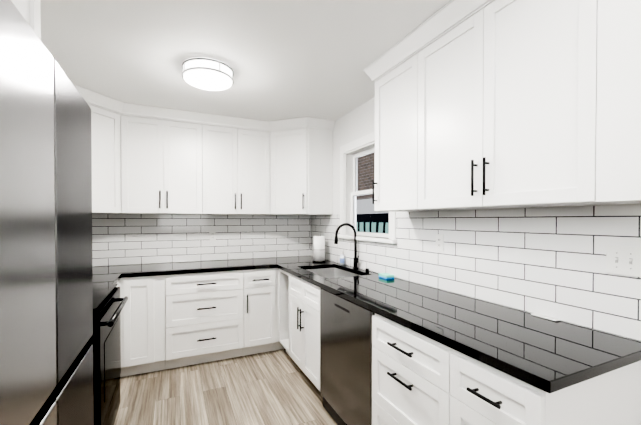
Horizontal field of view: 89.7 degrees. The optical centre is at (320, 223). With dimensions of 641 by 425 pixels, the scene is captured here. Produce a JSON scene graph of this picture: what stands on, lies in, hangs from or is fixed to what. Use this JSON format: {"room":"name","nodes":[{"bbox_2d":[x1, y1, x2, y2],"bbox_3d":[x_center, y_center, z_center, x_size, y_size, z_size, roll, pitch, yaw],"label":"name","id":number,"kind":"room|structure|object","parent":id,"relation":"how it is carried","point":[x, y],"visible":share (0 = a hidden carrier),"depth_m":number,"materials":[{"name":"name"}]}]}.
{"room":"kitchen","nodes":[
{"label":"kitchen","id":0,"kind":"room"},
{"bbox_2d":[92,214,307,266],"bbox_3d":[-1.346,0.113,3.569,2.840,2.427,0.092,0,1,-25],"label":"wall","id":1,"kind":"structure","parent":0,"point":[193,261],"depth_m":3.51,"materials":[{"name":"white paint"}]},
{"bbox_2d":[87,103,121,213],"bbox_3d":[-2.112,-0.591,2.808,0.634,0.998,0.639,0,1,-25],"label":"upper cabinet","id":2,"kind":"object","parent":1,"relation":"attached to","point":[106,155],"visible":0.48,"depth_m":2.83,"materials":[{"name":"white paint"}]},
{"bbox_2d":[121,114,201,213],"bbox_3d":[-1.567,-0.596,3.225,0.702,0.998,0.333,0,1,-25],"label":"upper cabinet","id":3,"kind":"object","parent":1,"relation":"attached to","point":[161,166],"visible":1,"depth_m":3.09,"materials":[{"name":"white paint"}]},
{"bbox_2d":[209,231,215,240],"bbox_3d":[-1.196,0.135,3.574,0.064,0.107,0.008,0,1,-25],"label":"electrical outlet","id":4,"kind":"object","parent":1,"relation":"attached to","point":[212,234],"visible":1,"depth_m":3.57,"materials":[{"name":"white plastic"}]},
{"bbox_2d":[202,123,269,214],"bbox_3d":[-0.927,-0.599,3.517,0.702,0.998,0.333,0,1,-25],"label":"upper cabinet","id":5,"kind":"object","parent":1,"relation":"attached to","point":[235,170],"visible":0.98,"depth_m":3.39,"materials":[{"name":"white paint"}]},
{"bbox_2d":[270,127,332,214],"bbox_3d":[-0.270,-0.601,3.661,0.611,0.998,0.616,0,1,-25],"label":"upper cabinet","id":6,"kind":"object","parent":1,"relation":"attached to","point":[301,171],"visible":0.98,"depth_m":3.46,"materials":[{"name":"white paint"}]},
{"bbox_2d":[114,349,337,424],"bbox_3d":[0.041,1.386,0.543,2.840,0.050,6.777,0,1,-25],"label":"floor","id":7,"kind":"structure","parent":0,"point":[276,387],"depth_m":2.51,"materials":[{"name":"wood"}]},
{"bbox_2d":[0,0,93,424],"bbox_3d":[-0.963,0.490,0.541,0.825,1.742,0.767,0,1,-25],"label":"fridge","id":8,"kind":"object","parent":7,"relation":"on","point":[46,323],"visible":1,"depth_m":0.65,"materials":[{"name":"grey metal"}]},
{"bbox_2d":[92,284,127,424],"bbox_3d":[-1.572,0.810,1.825,0.772,1.072,0.705,0,1,-25],"label":"range","id":9,"kind":"object","parent":7,"relation":"on","point":[108,306],"visible":0.38,"depth_m":1.83,"materials":[{"name":"black metal"}]},
{"bbox_2d":[118,275,165,376],"bbox_3d":[-1.955,0.895,2.924,1.000,0.877,0.588,0,1,-25],"label":"base cabinet","id":10,"kind":"object","parent":7,"relation":"on","point":[143,328],"visible":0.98,"depth_m":2.81,"materials":[{"name":"white paint"}]},
{"bbox_2d":[93,271,123,284],"bbox_3d":[-1.867,0.444,2.337,0.664,0.035,0.467,0,1,-25],"label":"countertop","id":11,"kind":"structure","parent":10,"relation":"on","point":[105,277],"depth_m":2.53,"materials":[{"name":"black stone"}]},
{"bbox_2d":[165,270,243,368],"bbox_3d":[-1.178,0.891,3.260,0.689,0.877,0.624,0,1,-25],"label":"base cabinet","id":12,"kind":"object","parent":7,"relation":"on","point":[204,317],"visible":0.98,"depth_m":3.01,"materials":[{"name":"white paint"}]},
{"bbox_2d":[92,258,275,277],"bbox_3d":[-1.486,0.435,3.124,2.010,0.035,0.590,0,1,-25],"label":"countertop","id":13,"kind":"structure","parent":12,"relation":"on","point":[139,270],"depth_m":3.10,"materials":[{"name":"black stone"}]},
{"bbox_2d":[242,268,275,355],"bbox_3d":[-0.715,0.889,3.471,0.326,0.877,0.624,0,1,-25],"label":"base cabinet","id":14,"kind":"object","parent":7,"relation":"on","point":[259,310],"visible":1,"depth_m":3.23,"materials":[{"name":"white paint"}]},
{"bbox_2d":[274,268,284,350],"bbox_3d":[-0.289,0.887,3.695,0.632,0.877,0.570,0,1,-25],"label":"base cabinet","id":15,"kind":"object","parent":7,"relation":"on","point":[278,345],"visible":0.04,"depth_m":3.31,"materials":[{"name":"white paint"}]},
{"bbox_2d":[279,269,320,390],"bbox_3d":[0.041,0.895,2.948,0.651,0.877,1.058,0,1,-25],"label":"base cabinet","id":16,"kind":"object","parent":7,"relation":"on","point":[299,319],"visible":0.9,"depth_m":2.68,"materials":[{"name":"white paint"}]},
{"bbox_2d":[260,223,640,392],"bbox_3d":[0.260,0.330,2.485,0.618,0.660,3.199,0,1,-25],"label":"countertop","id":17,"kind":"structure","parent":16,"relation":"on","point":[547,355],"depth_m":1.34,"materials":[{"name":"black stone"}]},
{"bbox_2d":[313,236,324,261],"bbox_3d":[-0.016,0.274,3.499,0.138,0.278,0.138,0,1,-25],"label":"paper towel roll","id":18,"kind":"object","parent":17,"relation":"on","point":[318,248],"visible":1,"depth_m":3.45,"materials":[{"name":"white paper"}]},
{"bbox_2d":[306,268,360,277],"bbox_3d":[0.103,0.556,2.903,0.420,0.200,0.710,0,1,-25],"label":"sink","id":19,"kind":"object","parent":17,"relation":"in","point":[326,272],"depth_m":3.23,"materials":[{"name":"silver metal"}]},
{"bbox_2d":[340,252,343,264],"bbox_3d":[0.214,0.347,3.230,0.051,0.136,0.045,0,1,-25],"label":"soap bottle","id":20,"kind":"object","parent":17,"relation":"on","point":[341,259],"visible":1,"depth_m":3.21,"materials":[{"name":"white"}]},
{"bbox_2d":[334,223,368,271],"bbox_3d":[0.275,0.208,2.874,0.246,0.424,0.240,0,1,-25],"label":"faucet","id":21,"kind":"object","parent":17,"relation":"on","point":[355,260],"depth_m":2.97,"materials":[{"name":"black metal"}]},
{"bbox_2d":[378,273,393,278],"bbox_3d":[0.514,0.409,2.516,0.074,0.030,0.111,0,1,-25],"label":"sponge","id":22,"kind":"object","parent":17,"relation":"on","point":[386,275],"visible":1,"depth_m":2.48,"materials":[{"name":"blue"}]},
{"bbox_2d":[531,313,559,320],"bbox_3d":[1.035,0.431,1.487,0.030,0.007,0.111,0,1,-25],"label":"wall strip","id":23,"kind":"object","parent":17,"relation":"on","point":[545,317],"visible":1,"depth_m":1.48,"materials":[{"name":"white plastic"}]},
{"bbox_2d":[320,288,374,424],"bbox_3d":[0.382,0.905,2.153,0.547,0.875,0.653,0,1,-25],"label":"dishwasher","id":24,"kind":"object","parent":7,"relation":"on","point":[346,345],"visible":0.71,"depth_m":1.99,"materials":[{"name":"grey metal"}]},
{"bbox_2d":[372,313,452,424],"bbox_3d":[0.650,0.910,1.613,0.651,0.877,0.535,0,1,-25],"label":"base cabinet","id":25,"kind":"object","parent":7,"relation":"on","point":[410,377],"visible":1,"depth_m":1.47,"materials":[{"name":"white paint"}]},
{"bbox_2d":[450,349,640,424],"bbox_3d":[0.833,0.915,1.213,0.651,0.877,0.341,0,1,-25],"label":"base cabinet","id":26,"kind":"object","parent":7,"relation":"on","point":[481,393],"visible":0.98,"depth_m":1.08,"materials":[{"name":"white paint"}]},
{"bbox_2d":[40,0,450,121],"bbox_3d":[0.041,-1.075,0.515,2.840,0.018,6.777,0,1,-25],"label":"ceiling","id":27,"kind":"structure","parent":0,"point":[287,59],"depth_m":1.98,"materials":[{"name":"white paint"}]},
{"bbox_2d":[182,58,233,90],"bbox_3d":[-0.790,-1.029,2.270,0.343,0.111,0.343,0,1,-25],"label":"flush-mount ceiling light","id":28,"kind":"object","parent":27,"relation":"attached to","point":[207,74],"visible":1,"depth_m":2.17,"materials":[{"name":"white metal"}]},
{"bbox_2d":[325,97,640,341],"bbox_3d":[1.308,0.141,1.107,0.129,2.427,6.592,0,1,-25],"label":"wall","id":29,"kind":"structure","parent":0,"point":[355,124],"depth_m":3.14,"materials":[{"name":"white paint"}]},
{"bbox_2d":[73,0,490,130],"bbox_3d":[-0.567,-1.036,1.848,2.652,0.085,3.064,0,1,-25],"label":"crown molding","id":30,"kind":"structure","parent":29,"relation":"attached to","point":[447,16],"depth_m":2.65,"materials":[{"name":"white paint"}]},
{"bbox_2d":[338,132,396,243],"bbox_3d":[0.441,-0.319,2.946,0.175,0.940,0.950,0,1,-25],"label":"window","id":31,"kind":"structure","parent":29,"relation":"in","point":[367,219],"depth_m":3.11,"materials":[{"name":"white wood"}]},
{"bbox_2d":[372,51,446,211],"bbox_3d":[0.588,-0.583,2.115,0.333,0.998,0.438,0,1,-25],"label":"upper cabinet","id":32,"kind":"object","parent":29,"relation":"attached to","point":[396,139],"visible":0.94,"depth_m":2.04,"materials":[{"name":"white paint"}]},
{"bbox_2d":[308,204,640,340],"bbox_3d":[0.614,0.169,2.463,0.007,0.509,3.550,0,1,-25],"label":"tiled wall","id":33,"kind":"structure","parent":29,"relation":"attached to","point":[549,261],"depth_m":1.60,"materials":[{"name":"white tile"}]},
{"bbox_2d":[436,234,443,250],"bbox_3d":[0.773,0.124,2.094,0.008,0.107,0.064,0,1,-25],"label":"electrical outlet","id":34,"kind":"object","parent":33,"relation":"attached to","point":[439,242],"visible":1,"depth_m":2.09,"materials":[{"name":"white plastic"}]},
{"bbox_2d":[606,245,640,276],"bbox_3d":[1.169,0.142,1.216,0.018,0.111,0.153,0,1,-25],"label":"switch plate","id":35,"kind":"object","parent":33,"relation":"attached to","point":[623,260],"visible":1,"depth_m":1.24,"materials":[{"name":"white plastic"}]},
{"bbox_2d":[418,0,631,209],"bbox_3d":[0.859,-0.576,1.521,0.333,0.998,0.865,0,1,-25],"label":"upper cabinet","id":36,"kind":"object","parent":29,"relation":"attached to","point":[507,100],"visible":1,"depth_m":1.36,"materials":[{"name":"white paint"}]},
{"bbox_2d":[596,0,640,203],"bbox_3d":[1.085,-0.571,1.069,0.298,0.998,0.144,0,1,-25],"label":"upper cabinet","id":37,"kind":"object","parent":29,"relation":"attached to","point":[618,146],"visible":1,"depth_m":1.02,"materials":[{"name":"white paint"}]},
{"bbox_3d":[-1.208,0.154,-0.041,0.092,2.427,6.592,0,1,-25],"label":"wall","id":38,"kind":"structure","parent":0,"visible":0},
{"bbox_2d":[11,0,40,39],"bbox_3d":[-1.011,-0.754,0.504,0.725,0.620,0.839,0,1,-25],"label":"upper cabinet","id":39,"kind":"object","parent":38,"relation":"attached to","point":[29,10],"depth_m":0.97,"materials":[{"name":"white paint"}]}
]}

